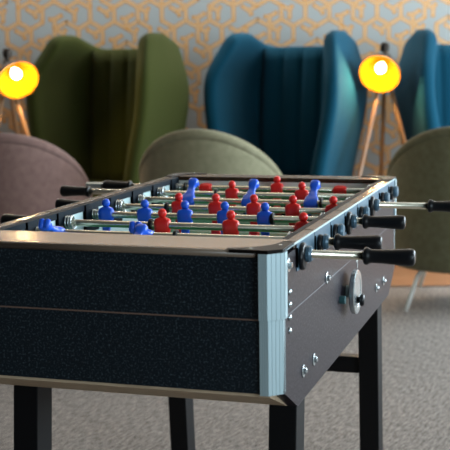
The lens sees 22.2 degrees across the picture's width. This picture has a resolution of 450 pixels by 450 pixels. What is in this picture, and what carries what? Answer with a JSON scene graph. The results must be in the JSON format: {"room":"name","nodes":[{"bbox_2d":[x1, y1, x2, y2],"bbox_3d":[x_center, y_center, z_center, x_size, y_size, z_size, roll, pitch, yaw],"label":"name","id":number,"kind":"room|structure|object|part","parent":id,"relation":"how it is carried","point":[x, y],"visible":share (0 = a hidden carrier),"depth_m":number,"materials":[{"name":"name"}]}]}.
{"room":"common room","nodes":[
{"label":"common room","id":0,"kind":"room"},
{"bbox_2d":[0,287,449,449],"bbox_3d":[0.015,1.084,1.123,8.000,0.100,9.920,-1,8,0],"label":"floor","id":1,"kind":"structure","parent":0,"point":[415,342],"depth_m":3.93,"materials":[{"name":"carpet"}]},
{"bbox_2d":[0,133,91,223],"bbox_3d":[-1.007,-0.018,5.451,0.752,0.881,0.756,-1,8,-4],"label":"tub chair","id":2,"kind":"object","parent":1,"relation":"on","point":[33,171],"visible":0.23,"depth_m":5.10,"materials":[{"name":"fabric"}]},
{"bbox_2d":[139,129,281,183],"bbox_3d":[-0.054,-0.041,5.509,0.722,0.883,0.741,1,8,12],"label":"tub chair","id":3,"kind":"object","parent":1,"relation":"on","point":[186,150],"visible":0.12,"depth_m":5.14,"materials":[{"name":"green fabric"}]},
{"bbox_2d":[0,173,449,449],"bbox_3d":[-0.029,0.356,2.765,1.146,0.881,1.331,2,8,17],"label":"table","id":4,"kind":"object","parent":1,"relation":"on","point":[182,288],"visible":1,"depth_m":2.15,"materials":[{"name":"laminate"}]},
{"bbox_3d":[-0.464,0.007,2.357,0.021,0.012,0.144,2,8,17],"label":"rail","id":5,"kind":"part","parent":4,"relation":"part of","materials":[{"name":"brown wood"}]},
{"bbox_3d":[-0.472,-0.009,2.637,0.088,0.033,0.033,2,8,17],"label":"handle","id":6,"kind":"part","parent":4,"relation":"part of","materials":[{"name":"black plastic"}]},
{"bbox_3d":[-0.420,-0.013,2.498,0.021,0.012,0.144,2,8,17],"label":"rail","id":7,"kind":"part","parent":4,"relation":"part of","materials":[{"name":"brown wood"}]},
{"bbox_3d":[-0.396,0.569,2.362,0.054,0.559,0.115,2,8,17],"label":"leg","id":8,"kind":"part","parent":4,"relation":"part of","materials":[{"name":"black"}]},
{"bbox_3d":[-0.376,-0.034,2.640,0.021,0.012,0.144,2,8,17],"label":"rail","id":9,"kind":"part","parent":4,"relation":"part of","materials":[{"name":"brown wood"}]},
{"bbox_3d":[-0.388,-0.051,2.922,0.088,0.033,0.033,2,8,17],"label":"handle","id":10,"kind":"part","parent":4,"relation":"part of","materials":[{"name":"black plastic"}]},
{"bbox_3d":[-0.422,-0.096,3.243,0.088,0.033,0.033,2,8,17],"label":"handle","id":11,"kind":"part","parent":4,"relation":"part of","materials":[{"name":"black plastic"}]},
{"bbox_3d":[-0.332,-0.055,2.782,0.021,0.012,0.144,2,8,17],"label":"rail","id":12,"kind":"part","parent":4,"relation":"part of","materials":[{"name":"brown wood"}]},
{"bbox_3d":[-0.301,-0.030,2.822,0.016,0.068,1.094,2,8,17],"label":"bearing plate","id":13,"kind":"part","parent":4,"relation":"part of","materials":[{"name":"black"}]},
{"bbox_3d":[-0.288,-0.075,2.924,0.021,0.012,0.144,2,8,17],"label":"rail","id":14,"kind":"part","parent":4,"relation":"part of","materials":[{"name":"brown wood"}]},
{"bbox_3d":[-0.315,-0.114,3.366,0.088,0.033,0.033,2,8,17],"label":"handle","id":15,"kind":"part","parent":4,"relation":"part of","materials":[{"name":"black plastic"}]},
{"bbox_3d":[-0.213,0.102,2.102,0.587,0.110,0.018,2,8,17],"label":"panel","id":16,"kind":"part","parent":4,"relation":"part of","materials":[{"name":"laminate"}]},
{"bbox_3d":[-0.212,0.225,2.119,0.587,0.132,0.018,2,8,17],"label":"panel","id":17,"kind":"part","parent":4,"relation":"part of","materials":[{"name":"laminate"}]},
{"bbox_3d":[-0.243,-0.096,3.066,0.021,0.012,0.144,2,8,17],"label":"rail","id":18,"kind":"part","parent":4,"relation":"part of","materials":[{"name":"brown wood"}]},
{"bbox_3d":[-0.199,-0.117,3.208,0.021,0.012,0.144,2,8,17],"label":"rail","id":19,"kind":"part","parent":4,"relation":"part of","materials":[{"name":"brown wood"}]},
{"bbox_3d":[-0.100,0.002,2.523,0.730,0.015,0.016,2,8,17],"label":"rod","id":20,"kind":"part","parent":4,"relation":"part of","materials":[{"name":"silver metal"}]},
{"bbox_3d":[-0.134,0.424,3.355,0.054,0.559,0.115,2,8,17],"label":"leg","id":21,"kind":"part","parent":4,"relation":"part of","materials":[{"name":"black"}]},
{"bbox_3d":[-0.139,0.023,2.379,0.760,0.015,0.016,2,8,17],"label":"rod","id":22,"kind":"part","parent":4,"relation":"part of","materials":[{"name":"silver metal"}]},
{"bbox_3d":[-0.012,-0.039,2.806,0.730,0.015,0.016,2,8,17],"label":"rod","id":23,"kind":"part","parent":4,"relation":"part of","materials":[{"name":"silver metal"}]},
{"bbox_3d":[0.019,-0.083,3.108,0.850,0.015,0.016,2,8,17],"label":"rod","id":24,"kind":"part","parent":4,"relation":"part of","materials":[{"name":"silver metal"}]},
{"bbox_3d":[-0.051,-0.018,2.663,0.760,0.015,0.016,2,8,17],"label":"rod","id":25,"kind":"part","parent":4,"relation":"part of","materials":[{"name":"silver metal"}]},
{"bbox_3d":[0.092,-0.102,3.241,0.790,0.015,0.016,2,8,17],"label":"rod","id":26,"kind":"part","parent":4,"relation":"part of","materials":[{"name":"silver metal"}]},
{"bbox_3d":[0.097,-0.058,2.929,0.845,0.015,0.016,2,8,17],"label":"rod","id":27,"kind":"part","parent":4,"relation":"part of","materials":[{"name":"silver metal"}]},
{"bbox_3d":[0.116,0.584,2.205,0.054,0.559,0.115,2,8,17],"label":"leg","id":28,"kind":"part","parent":4,"relation":"part of","materials":[{"name":"black"}]},
{"bbox_2d":[287,259,292,271],"bbox_3d":[0.115,0.072,2.043,0.012,0.025,0.024,-1,8,0],"label":"washer","id":29,"kind":"object","parent":4,"relation":"in","point":[289,261],"depth_m":2.04,"materials":[{"name":"silver metal"}]},
{"bbox_3d":[0.142,0.025,2.171,0.021,0.012,0.144,2,8,17],"label":"rail","id":30,"kind":"part","parent":4,"relation":"part of","materials":[{"name":"brown wood"}]},
{"bbox_2d":[301,364,307,377],"bbox_3d":[0.151,0.277,2.180,0.012,0.025,0.024,-1,8,0],"label":"washer","id":31,"kind":"object","parent":4,"relation":"in","point":[304,370],"depth_m":2.17,"materials":[{"name":"silver metal"}]},
{"bbox_3d":[0.152,0.050,2.170,0.002,0.051,0.144,2,8,17],"label":"plate","id":32,"kind":"part","parent":4,"relation":"part of","materials":[{"name":"silver metal"}]},
{"bbox_2d":[312,353,317,365],"bbox_3d":[0.178,0.266,2.267,0.012,0.025,0.024,-1,8,0],"label":"washer","id":33,"kind":"object","parent":4,"relation":"in","point":[314,355],"depth_m":2.26,"materials":[{"name":"silver metal"}]},
{"bbox_3d":[0.186,0.005,2.313,0.021,0.012,0.144,2,8,17],"label":"rail","id":34,"kind":"part","parent":4,"relation":"part of","materials":[{"name":"brown wood"}]},
{"bbox_3d":[0.197,0.029,2.312,0.002,0.051,0.144,2,8,17],"label":"plate","id":35,"kind":"part","parent":4,"relation":"part of","materials":[{"name":"silver metal"}]},
{"bbox_2d":[325,272,330,283],"bbox_3d":[0.212,0.109,2.363,0.012,0.025,0.024,-1,8,0],"label":"washer","id":36,"kind":"object","parent":4,"relation":"in","point":[327,274],"depth_m":2.36,"materials":[{"name":"silver metal"}]},
{"bbox_3d":[0.230,-0.016,2.454,0.021,0.012,0.144,2,8,17],"label":"rail","id":37,"kind":"part","parent":4,"relation":"part of","materials":[{"name":"brown wood"}]},
{"bbox_3d":[0.269,-0.014,2.647,0.016,0.068,1.094,2,8,17],"label":"bearing plate","id":38,"kind":"part","parent":4,"relation":"part of","materials":[{"name":"silver"}]},
{"bbox_3d":[0.282,0.172,2.641,0.020,0.189,1.275,2,8,17],"label":"panel","id":39,"kind":"part","parent":4,"relation":"part of","materials":[{"name":"laminate"}]},
{"bbox_3d":[0.241,0.008,2.454,0.002,0.051,0.144,2,8,17],"label":"plate","id":40,"kind":"part","parent":4,"relation":"part of","materials":[{"name":"silver metal"}]},
{"bbox_3d":[-0.135,0.045,2.223,0.822,0.015,0.016,2,8,17],"label":"rod","id":41,"kind":"part","parent":4,"relation":"part of","materials":[{"name":"silver metal"}]},
{"bbox_3d":[0.280,0.022,2.620,0.020,0.110,1.259,2,8,17],"label":"panel","id":42,"kind":"part","parent":4,"relation":"part of","materials":[{"name":"laminate"}]},
{"bbox_3d":[0.274,-0.037,2.596,0.021,0.012,0.144,2,8,17],"label":"rail","id":43,"kind":"part","parent":4,"relation":"part of","materials":[{"name":"brown wood"}]},
{"bbox_3d":[0.285,-0.012,2.595,0.002,0.051,0.144,2,8,17],"label":"plate","id":44,"kind":"part","parent":4,"relation":"part of","materials":[{"name":"silver metal"}]},
{"bbox_3d":[0.318,-0.058,2.738,0.021,0.012,0.144,2,8,17],"label":"rail","id":45,"kind":"part","parent":4,"relation":"part of","materials":[{"name":"brown wood"}]},
{"bbox_3d":[0.262,0.035,2.256,0.094,0.033,0.033,2,8,17],"label":"handle","id":46,"kind":"part","parent":4,"relation":"part of","materials":[{"name":"black plastic"}]},
{"bbox_3d":[0.299,0.168,2.571,0.029,0.029,0.029,2,8,17],"label":"dial knob","id":47,"kind":"part","parent":4,"relation":"part of","materials":[{"name":"black plastic"}]},
{"bbox_3d":[0.329,-0.033,2.737,0.002,0.051,0.144,2,8,17],"label":"plate","id":48,"kind":"part","parent":4,"relation":"part of","materials":[{"name":"silver metal"}]},
{"bbox_3d":[0.362,-0.078,2.880,0.021,0.012,0.144,2,8,17],"label":"rail","id":49,"kind":"part","parent":4,"relation":"part of","materials":[{"name":"brown wood"}]},
{"bbox_3d":[0.405,0.440,3.190,0.054,0.559,0.115,2,8,17],"label":"leg","id":50,"kind":"part","parent":4,"relation":"part of","materials":[{"name":"black"}]},
{"bbox_3d":[0.373,-0.054,2.879,0.002,0.051,0.144,2,8,17],"label":"plate","id":51,"kind":"part","parent":4,"relation":"part of","materials":[{"name":"silver metal"}]},
{"bbox_3d":[0.406,-0.099,3.022,0.021,0.012,0.144,2,8,17],"label":"rail","id":52,"kind":"part","parent":4,"relation":"part of","materials":[{"name":"brown wood"}]},
{"bbox_3d":[0.417,-0.075,3.021,0.002,0.051,0.144,2,8,17],"label":"plate","id":53,"kind":"part","parent":4,"relation":"part of","materials":[{"name":"silver metal"}]},
{"bbox_3d":[0.352,-0.007,2.539,0.094,0.033,0.033,2,8,17],"label":"handle","id":54,"kind":"part","parent":4,"relation":"part of","materials":[{"name":"black plastic"}]},
{"bbox_3d":[0.299,0.058,2.090,0.094,0.033,0.033,2,8,17],"label":"handle","id":55,"kind":"part","parent":4,"relation":"part of","materials":[{"name":"black plastic"}]},
{"bbox_3d":[0.455,-0.092,3.144,0.002,0.051,0.104,2,8,17],"label":"plate","id":56,"kind":"part","parent":4,"relation":"part of","materials":[{"name":"silver metal"}]},
{"bbox_3d":[0.542,-0.045,2.792,0.094,0.033,0.033,2,8,17],"label":"handle","id":57,"kind":"part","parent":4,"relation":"part of","materials":[{"name":"black plastic"}]},
{"bbox_2d":[386,126,449,311],"bbox_3d":[1.150,-0.055,5.500,0.762,0.881,0.761,2,8,16],"label":"tub chair","id":58,"kind":"object","parent":1,"relation":"on","point":[420,167],"visible":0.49,"depth_m":5.25,"materials":[{"name":"green fabric"}]},
{"bbox_3d":[0.977,0.260,5.649,0.121,0.218,0.621,2,8,16],"label":"leg frame","id":59,"kind":"part","parent":58,"relation":"part of","materials":[{"name":"white metal"}]},
{"bbox_2d":[390,285,449,287],"bbox_3d":[0.005,0.361,6.030,8.000,0.054,0.024,-1,8,0],"label":"trim","id":60,"kind":"structure","parent":1,"relation":"on","point":[417,285],"depth_m":6.02,"materials":[{"name":"brown"}]},
{"bbox_2d":[0,0,449,175],"bbox_3d":[-0.018,-1.301,7.542,8.000,2.821,0.101,-1,8,0],"label":"wall","id":61,"kind":"structure","parent":0,"point":[199,28],"depth_m":7.49,"materials":[{"name":"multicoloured paper"}]},
{"bbox_2d":[391,265,449,285],"bbox_3d":[0.004,0.271,6.866,8.000,0.098,1.680,-1,8,0],"label":"floor","id":62,"kind":"structure","parent":0,"point":[402,276],"depth_m":6.27,"materials":[{"name":"brown wood"}]},
{"bbox_2d":[0,48,38,135],"bbox_3d":[-1.160,-0.367,6.575,0.603,1.285,0.539,-1,8,0],"label":"lamp","id":63,"kind":"object","parent":62,"relation":"on","point":[19,79],"visible":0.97,"depth_m":6.52,"materials":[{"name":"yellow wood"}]},
{"bbox_3d":[-1.347,-0.266,6.487,0.027,1.113,0.394,4,10,32],"label":"leg","id":64,"kind":"part","parent":63,"relation":"part of","materials":[{"name":"brown wood"}]},
{"bbox_3d":[-1.187,-0.306,6.750,0.026,1.109,0.228,3,9,25],"label":"leg","id":65,"kind":"part","parent":63,"relation":"part of","materials":[{"name":"brown wood"}]},
{"bbox_3d":[-1.184,-0.855,6.463,0.084,0.069,0.059,7,11,44],"label":"bulb","id":66,"kind":"part","parent":63,"relation":"part of","materials":[{"name":"white glass"}]},
{"bbox_3d":[-1.162,-0.818,6.446,0.224,0.221,0.186,-1,8,0],"label":"lamp shade","id":67,"kind":"part","parent":63,"relation":"part of","materials":[{"name":"yellow metal"}]},
{"bbox_3d":[-1.046,-0.272,6.502,0.473,1.115,0.028,5,10,38],"label":"leg","id":68,"kind":"part","parent":63,"relation":"part of","materials":[{"name":"brown wood"}]},
{"bbox_2d":[26,33,188,197],"bbox_3d":[-0.678,-0.462,6.915,0.887,1.360,0.626,4,9,31],"label":"chair","id":69,"kind":"object","parent":62,"relation":"on","point":[104,108],"visible":0.65,"depth_m":6.97,"materials":[{"name":"green fabric"}]},
{"bbox_2d":[89,180,121,197],"bbox_3d":[-0.725,-0.180,6.868,0.580,0.130,0.410,4,9,31],"label":"seat cushion","id":70,"kind":"object","parent":69,"relation":"on","point":[93,195],"depth_m":7.02,"materials":[{"name":"green fabric"}]},
{"bbox_2d":[90,50,136,181],"bbox_3d":[-0.587,-0.664,7.044,0.560,0.816,0.138,4,9,31],"label":"cushion","id":71,"kind":"object","parent":69,"relation":"on","point":[112,72],"depth_m":7.06,"materials":[{"name":"green fabric"}]},
{"bbox_2d":[204,30,367,175],"bbox_3d":[0.387,-0.477,6.915,0.887,1.360,0.626,4,9,31],"label":"chair","id":72,"kind":"object","parent":62,"relation":"on","point":[303,107],"visible":0.65,"depth_m":6.96,"materials":[{"name":"blue fabric"}]},
{"bbox_2d":[260,47,324,175],"bbox_3d":[0.478,-0.678,7.044,0.560,0.816,0.138,4,9,31],"label":"cushion","id":73,"kind":"object","parent":72,"relation":"on","point":[292,79],"depth_m":7.03,"materials":[{"name":"blue fabric"}]},
{"bbox_2d":[357,42,406,175],"bbox_3d":[0.915,-0.413,6.674,0.603,1.290,0.539,-1,8,0],"label":"lamp","id":74,"kind":"object","parent":62,"relation":"on","point":[379,73],"visible":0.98,"depth_m":6.61,"materials":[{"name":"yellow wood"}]},
{"bbox_3d":[0.776,-0.312,6.586,0.028,1.119,0.453,7,11,43],"label":"leg","id":75,"kind":"part","parent":74,"relation":"part of","materials":[{"name":"brown wood"}]},
{"bbox_3d":[0.881,-0.865,6.550,0.232,0.224,0.172,-1,8,0],"label":"lamp shade","id":76,"kind":"part","parent":74,"relation":"part of","materials":[{"name":"yellow metal"}]},
{"bbox_3d":[0.890,-0.902,6.569,0.060,0.067,0.084,-1,8,0],"label":"bulb","id":77,"kind":"part","parent":74,"relation":"part of","materials":[{"name":"white glass"}]},
{"bbox_3d":[0.933,-0.352,6.850,0.030,1.114,0.209,-1,8,0],"label":"leg","id":78,"kind":"part","parent":74,"relation":"part of","materials":[{"name":"brown wood"}]},
{"bbox_3d":[1.077,-0.319,6.602,0.028,1.118,0.404,-8,11,-42],"label":"leg","id":79,"kind":"part","parent":74,"relation":"part of","materials":[{"name":"brown wood"}]},
{"bbox_2d":[394,29,449,144],"bbox_3d":[1.483,-0.488,6.885,0.887,1.360,0.626,-3,8,-14],"label":"chair","id":80,"kind":"object","parent":62,"relation":"on","point":[422,92],"visible":0.48,"depth_m":6.67,"materials":[{"name":"blue fabric"}]},
{"bbox_2d":[435,45,449,127],"bbox_3d":[1.436,-0.691,7.035,0.560,0.816,0.138,-3,8,-14],"label":"cushion","id":81,"kind":"object","parent":80,"relation":"on","point":[442,66],"depth_m":6.95,"materials":[{"name":"blue fabric"}]}
]}

